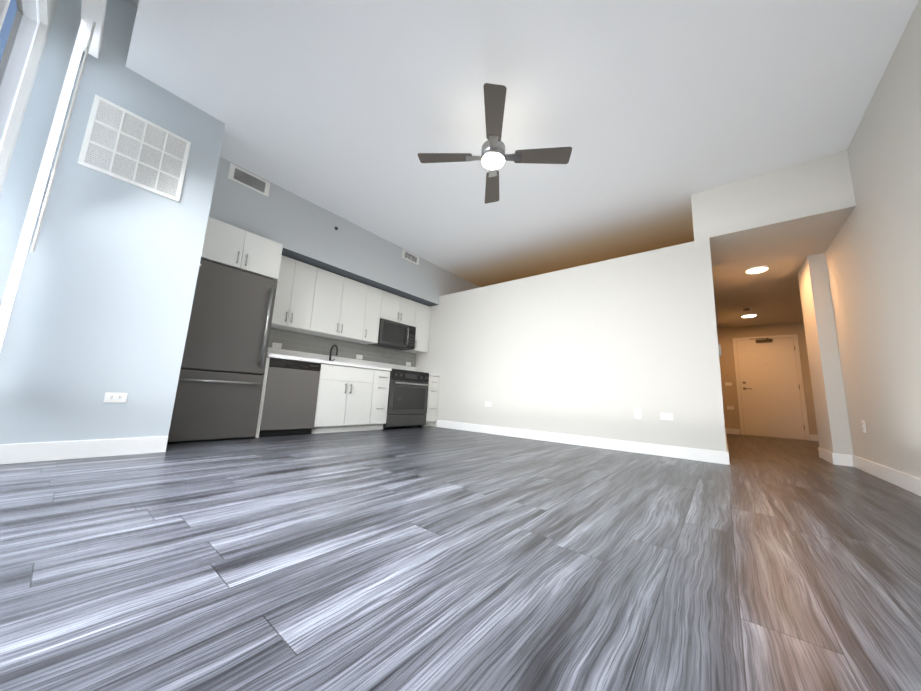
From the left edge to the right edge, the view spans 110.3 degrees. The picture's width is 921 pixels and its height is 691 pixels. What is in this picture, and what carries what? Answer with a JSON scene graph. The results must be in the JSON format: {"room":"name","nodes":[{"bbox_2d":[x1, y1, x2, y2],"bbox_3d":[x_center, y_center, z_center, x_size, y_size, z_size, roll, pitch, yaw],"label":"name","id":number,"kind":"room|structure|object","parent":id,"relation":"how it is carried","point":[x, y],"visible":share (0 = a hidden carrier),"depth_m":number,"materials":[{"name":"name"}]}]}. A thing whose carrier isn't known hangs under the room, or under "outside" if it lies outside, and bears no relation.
{"room":"empty studio apartment","nodes":[
{"label":"empty studio apartment","id":0,"kind":"room"},
{"bbox_2d":[0,0,57,194],"bbox_3d":[-1.603,-1.230,0.939,5.850,3.650,0.120,-5,-12,39],"label":"wall","id":1,"kind":"structure","parent":0,"point":[47,8],"depth_m":2.05,"materials":[{"name":"grey paint"}]},
{"bbox_2d":[0,0,39,151],"bbox_3d":[-1.732,-0.880,0.975,2.920,2.760,0.060,-5,-12,39],"label":"window","id":2,"kind":"structure","parent":1,"relation":"in","point":[28,36],"depth_m":2.00,"materials":[{"name":"white"}]},
{"bbox_2d":[0,0,28,111],"bbox_3d":[-1.733,-0.881,0.974,2.900,2.740,0.007,-5,-12,39],"label":"window panel","id":3,"kind":"object","parent":2,"relation":"attached to","point":[10,43],"depth_m":1.88,"materials":[{"name":"clear glass"}]},
{"bbox_2d":[0,0,106,350],"bbox_3d":[-1.007,-1.091,0.744,4.415,2.530,0.090,-5,-12,39],"label":"window blinds","id":4,"kind":"object","parent":1,"relation":"attached to","point":[89,36],"visible":1,"depth_m":2.00,"materials":[{"name":"white"}]},
{"bbox_2d":[0,436,167,464],"bbox_3d":[-2.650,0.705,2.156,0.014,0.120,1.020,-5,-12,39],"label":"baseboard","id":5,"kind":"structure","parent":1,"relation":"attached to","point":[32,452],"depth_m":2.19,"materials":[{"name":"white wood"}]},
{"bbox_2d":[0,0,225,443],"bbox_3d":[-3.002,-1.001,2.783,1.100,3.650,1.020,-5,-12,39],"label":"wall bump-out","id":6,"kind":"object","parent":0,"point":[103,300],"visible":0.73,"depth_m":2.32,"materials":[{"name":"grey paint"}]},
{"bbox_2d":[103,392,127,402],"bbox_3d":[-2.525,0.382,2.350,0.008,0.072,0.115,-5,-12,39],"label":"outlet","id":7,"kind":"object","parent":6,"relation":"attached to","point":[110,397],"visible":1,"depth_m":2.35,"materials":[{"name":"white plastic"}]},
{"bbox_2d":[77,94,190,201],"bbox_3d":[-2.532,-1.529,2.533,0.012,0.567,0.557,-5,-12,39],"label":"air vent grille","id":8,"kind":"object","parent":6,"relation":"attached to","point":[122,144],"visible":1,"depth_m":2.50,"materials":[{"name":"grey metal"}]},
{"bbox_2d":[128,0,138,6],"bbox_3d":[-1.411,-2.904,1.348,5.850,0.080,0.480,-5,-12,39],"label":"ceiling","id":9,"kind":"structure","parent":0,"point":[135,2],"depth_m":2.55,"materials":[{"name":"grey paint"}]},
{"bbox_2d":[209,157,444,306],"bbox_3d":[-1.680,-1.719,4.962,0.530,1.425,3.754,-5,-12,39],"label":"soffit","id":10,"kind":"structure","parent":0,"point":[300,229],"depth_m":4.31,"materials":[{"name":"grey paint"}]},
{"bbox_2d":[228,163,269,196],"bbox_3d":[-2.396,-1.878,3.652,0.010,0.180,0.405,-5,-12,39],"label":"air vent register","id":11,"kind":"object","parent":10,"relation":"attached to","point":[237,174],"visible":1,"depth_m":3.64,"materials":[{"name":"grey metal"}]},
{"bbox_2d":[402,249,418,264],"bbox_3d":[-0.857,-1.523,5.536,0.010,0.155,0.380,-5,-12,39],"label":"air vent register","id":12,"kind":"object","parent":10,"relation":"attached to","point":[409,256],"visible":1,"depth_m":5.53,"materials":[{"name":"grey metal"}]},
{"bbox_2d":[0,426,920,690],"bbox_3d":[1.753,1.351,4.215,6.660,0.100,10.115,-5,-12,39],"label":"floor","id":13,"kind":"structure","parent":0,"point":[417,558],"depth_m":1.01,"materials":[{"name":"plastic"}]},
{"bbox_2d":[167,258,277,442],"bbox_3d":[-2.593,0.077,3.426,0.718,1.760,0.755,-5,-12,39],"label":"refrigerator","id":14,"kind":"object","parent":13,"relation":"on","point":[220,384],"visible":0.73,"depth_m":3.23,"materials":[{"name":"grey metal"}]},
{"bbox_2d":[259,358,320,436],"bbox_3d":[-2.203,0.631,3.941,0.632,0.866,0.592,-5,-12,39],"label":"dishwasher","id":15,"kind":"object","parent":13,"relation":"on","point":[290,398],"visible":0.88,"depth_m":3.72,"materials":[{"name":"black"}]},
{"bbox_2d":[311,381,373,433],"bbox_3d":[-1.783,0.841,4.476,0.647,0.658,0.810,-5,-12,39],"label":"base cabinet","id":16,"kind":"object","parent":13,"relation":"on","point":[352,399],"depth_m":4.26,"materials":[{"name":"white laminate"}]},
{"bbox_2d":[346,369,389,429],"bbox_3d":[-1.433,0.821,4.915,0.647,0.868,0.294,-5,-12,39],"label":"base cabinet","id":17,"kind":"object","parent":13,"relation":"on","point":[381,379],"depth_m":4.68,"materials":[{"name":"white laminate"}]},
{"bbox_2d":[267,345,439,376],"bbox_3d":[-1.502,0.288,4.859,0.662,0.527,2.835,-5,-12,39],"label":"countertop","id":18,"kind":"structure","parent":17,"relation":"on","point":[284,354],"depth_m":4.59,"materials":[{"name":"white stone"}]},
{"bbox_2d":[383,368,428,428],"bbox_3d":[-1.031,0.866,5.314,0.703,0.943,0.823,-5,-12,39],"label":"range oven","id":19,"kind":"object","parent":13,"relation":"on","point":[407,398],"visible":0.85,"depth_m":5.10,"materials":[{"name":"black metal"}]},
{"bbox_2d":[422,376,438,426],"bbox_3d":[-0.736,0.990,5.767,0.647,0.868,0.268,-5,-12,39],"label":"base cabinet","id":20,"kind":"object","parent":13,"relation":"on","point":[431,416],"depth_m":5.57,"materials":[{"name":"white laminate"}]},
{"bbox_2d":[444,270,479,294],"bbox_3d":[0.609,-0.055,7.649,0.530,3.650,3.726,-5,-12,39],"label":"wall","id":21,"kind":"structure","parent":0,"point":[453,283],"depth_m":6.45,"materials":[{"name":"grey paint"}]},
{"bbox_2d":[125,0,918,286],"bbox_3d":[1.298,-1.710,4.607,5.850,0.100,8.260,-5,-12,39],"label":"ceiling","id":22,"kind":"structure","parent":0,"point":[349,110],"depth_m":2.63,"materials":[{"name":"white paint"}]},
{"bbox_2d":[417,83,571,203],"bbox_3d":[0.292,-1.780,2.830,1.028,0.413,1.028,10,-12,-39],"label":"ceiling fan","id":23,"kind":"object","parent":22,"relation":"hanging from","point":[493,157],"visible":1,"depth_m":2.75,"materials":[{"name":"silver metal"}]},
{"bbox_2d":[706,150,855,327],"bbox_3d":[5.128,-1.472,5.054,1.854,1.255,5.221,-5,-12,39],"label":"soffit","id":24,"kind":"object","parent":22,"relation":"attached to","point":[783,223],"depth_m":3.48,"materials":[{"name":"paint"}]},
{"bbox_2d":[741,314,756,317],"bbox_3d":[5.706,-0.582,6.347,0.230,0.047,0.230,-5,-12,39],"label":"light","id":25,"kind":"object","parent":24,"relation":"attached to","point":[748,315],"visible":1,"depth_m":6.30,"materials":[{"name":"white plastic"}]},
{"bbox_2d":[745,265,768,273],"bbox_3d":[3.934,-0.999,4.258,0.230,0.047,0.230,-5,-12,39],"label":"light","id":26,"kind":"object","parent":24,"relation":"attached to","point":[757,269],"visible":1,"depth_m":4.21,"materials":[{"name":"white plastic"}]},
{"bbox_2d":[415,241,709,449],"bbox_3d":[0.896,0.152,4.860,4.431,2.390,0.120,-5,-12,39],"label":"wall","id":27,"kind":"structure","parent":0,"point":[602,349],"depth_m":4.21,"materials":[{"name":"grey paint"}]},
{"bbox_2d":[485,402,491,406],"bbox_3d":[0.435,0.915,5.002,0.115,0.072,0.008,-5,-12,39],"label":"outlet","id":28,"kind":"object","parent":27,"relation":"attached to","point":[488,404],"visible":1,"depth_m":5.00,"materials":[{"name":"white plastic"}]},
{"bbox_2d":[436,420,727,464],"bbox_3d":[1.107,1.237,4.385,3.905,0.120,0.014,-5,-12,39],"label":"baseboard","id":29,"kind":"structure","parent":27,"relation":"attached to","point":[720,457],"depth_m":3.88,"materials":[{"name":"white wood"}]},
{"bbox_2d":[634,408,641,418],"bbox_3d":[2.049,0.786,3.707,0.072,0.115,0.008,-5,-12,39],"label":"outlet","id":30,"kind":"object","parent":27,"relation":"attached to","point":[637,413],"visible":1,"depth_m":3.71,"materials":[{"name":"white plastic"}]},
{"bbox_2d":[660,413,672,419],"bbox_3d":[2.268,0.781,3.529,0.115,0.072,0.008,-5,-12,39],"label":"outlet","id":31,"kind":"object","parent":27,"relation":"attached to","point":[666,416],"visible":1,"depth_m":3.53,"materials":[{"name":"white plastic"}]},
{"bbox_2d":[691,191,726,451],"bbox_3d":[4.298,-0.228,5.486,0.135,3.650,5.221,-5,-12,39],"label":"wall","id":32,"kind":"structure","parent":0,"point":[714,401],"depth_m":3.42,"materials":[{"name":"paint"}]},
{"bbox_2d":[725,428,729,464],"bbox_3d":[4.270,1.508,5.157,0.020,0.120,5.235,-5,-12,39],"label":"baseboard","id":33,"kind":"structure","parent":32,"relation":"attached to","point":[726,429],"depth_m":4.02,"materials":[{"name":"white wood"}]},
{"bbox_2d":[717,322,817,440],"bbox_3d":[6.691,0.118,6.951,1.989,3.650,0.120,-5,-12,39],"label":"wall","id":34,"kind":"structure","parent":0,"point":[725,336],"depth_m":7.10,"materials":[{"name":"beige paint"}]},
{"bbox_2d":[732,334,809,440],"bbox_3d":[6.528,0.850,6.795,1.030,2.138,0.100,-5,-12,39],"label":"entry door","id":35,"kind":"structure","parent":34,"relation":"in","point":[771,403],"depth_m":6.80,"materials":[{"name":"white paint"}]},
{"bbox_2d":[810,434,818,440],"bbox_3d":[7.116,1.804,6.181,0.520,0.120,0.017,-5,-12,39],"label":"baseboard","id":36,"kind":"structure","parent":34,"relation":"attached to","point":[812,437],"depth_m":6.31,"materials":[{"name":"white"}]},
{"bbox_2d":[798,256,837,452],"bbox_3d":[4.349,-0.460,4.016,0.002,3.650,0.670,-5,-12,39],"label":"wall","id":37,"kind":"structure","parent":0,"point":[809,302],"depth_m":3.84,"materials":[{"name":"grey paint"}]},
{"bbox_2d":[818,447,839,464],"bbox_3d":[4.266,1.280,3.730,0.034,0.120,0.684,-5,-12,39],"label":"baseboard","id":38,"kind":"structure","parent":37,"relation":"attached to","point":[834,458],"depth_m":3.57,"materials":[{"name":"white wood"}]},
{"bbox_2d":[822,268,849,447],"bbox_3d":[4.808,-0.498,3.648,0.660,3.650,0.670,-5,-12,39],"label":"wall","id":39,"kind":"structure","parent":0,"point":[823,269],"depth_m":3.61,"materials":[{"name":"grey paint"}]},
{"bbox_2d":[822,0,920,478],"bbox_3d":[2.443,-0.972,1.370,0.120,3.650,5.920,-5,-12,39],"label":"wall","id":40,"kind":"structure","parent":0,"point":[859,279],"depth_m":2.49,"materials":[{"name":"grey paint"}]},
{"bbox_2d":[861,420,865,432],"bbox_3d":[3.877,0.778,3.086,0.008,0.115,0.072,-5,-12,39],"label":"outlet","id":41,"kind":"object","parent":40,"relation":"attached to","point":[863,426],"visible":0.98,"depth_m":3.08,"materials":[{"name":"white plastic"}]},
{"bbox_2d":[848,455,920,495],"bbox_3d":[2.345,0.782,1.180,0.017,0.120,5.800,-5,-12,39],"label":"baseboard","id":42,"kind":"structure","parent":40,"relation":"attached to","point":[910,483],"depth_m":2.66,"materials":[{"name":"white"}]},
{"bbox_3d":[-1.137,-0.396,6.025,0.120,3.650,8.740,-5,-12,39],"label":"wall","id":43,"kind":"structure","parent":0,"visible":0},
{"bbox_2d":[201,217,282,279],"bbox_3d":[-2.574,-1.012,3.633,0.701,0.430,0.765,-5,-12,39],"label":"upper cabinet","id":44,"kind":"object","parent":43,"relation":"attached to","point":[228,245],"visible":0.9,"depth_m":3.42,"materials":[{"name":"white wood"}]},
{"bbox_2d":[271,255,318,332],"bbox_3d":[-2.298,-0.673,4.228,0.328,0.885,0.577,-5,-12,39],"label":"upper cabinet","id":45,"kind":"object","parent":43,"relation":"attached to","point":[312,300],"depth_m":4.16,"materials":[{"name":"white wood"}]},
{"bbox_2d":[303,268,370,342],"bbox_3d":[-1.862,-0.568,4.761,0.328,0.885,0.817,-5,-12,39],"label":"upper cabinet","id":46,"kind":"object","parent":43,"relation":"attached to","point":[340,301],"depth_m":4.65,"materials":[{"name":"white wood"}]},
{"bbox_2d":[268,328,415,366],"bbox_3d":[-1.756,0.150,5.094,0.008,0.422,2.835,-5,-12,39],"label":"tile backsplash","id":47,"kind":"structure","parent":43,"relation":"attached to","point":[298,341],"depth_m":4.92,"materials":[{"name":"grey tile"}]},
{"bbox_2d":[272,342,281,348],"bbox_3d":[-2.433,0.001,4.252,0.008,0.072,0.115,-5,-12,39],"label":"outlet","id":48,"kind":"object","parent":47,"relation":"attached to","point":[276,345],"visible":1,"depth_m":4.25,"materials":[{"name":"white plastic"}]},
{"bbox_2d":[363,287,382,344],"bbox_3d":[-1.516,-0.484,5.184,0.328,0.885,0.288,-5,-12,39],"label":"upper cabinet","id":49,"kind":"object","parent":43,"relation":"attached to","point":[374,295],"depth_m":5.09,"materials":[{"name":"white wood"}]},
{"bbox_2d":[383,291,418,326],"bbox_3d":[-1.178,-0.609,5.618,0.328,0.470,0.760,-5,-12,39],"label":"upper cabinet","id":50,"kind":"object","parent":43,"relation":"attached to","point":[396,308],"depth_m":5.51,"materials":[{"name":"white wood"}]},
{"bbox_2d":[367,318,415,350],"bbox_3d":[-1.164,-0.175,5.520,0.417,0.408,0.754,-5,-12,39],"label":"microwave","id":51,"kind":"object","parent":50,"relation":"attached to","point":[396,335],"visible":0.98,"depth_m":5.39,"materials":[{"name":"black metal"}]},
{"bbox_2d":[402,303,430,353],"bbox_3d":[-0.829,-0.318,6.024,0.328,0.885,0.388,-5,-12,39],"label":"upper cabinet","id":52,"kind":"object","parent":43,"relation":"attached to","point":[422,317],"depth_m":5.92,"materials":[{"name":"white wood"}]}
]}

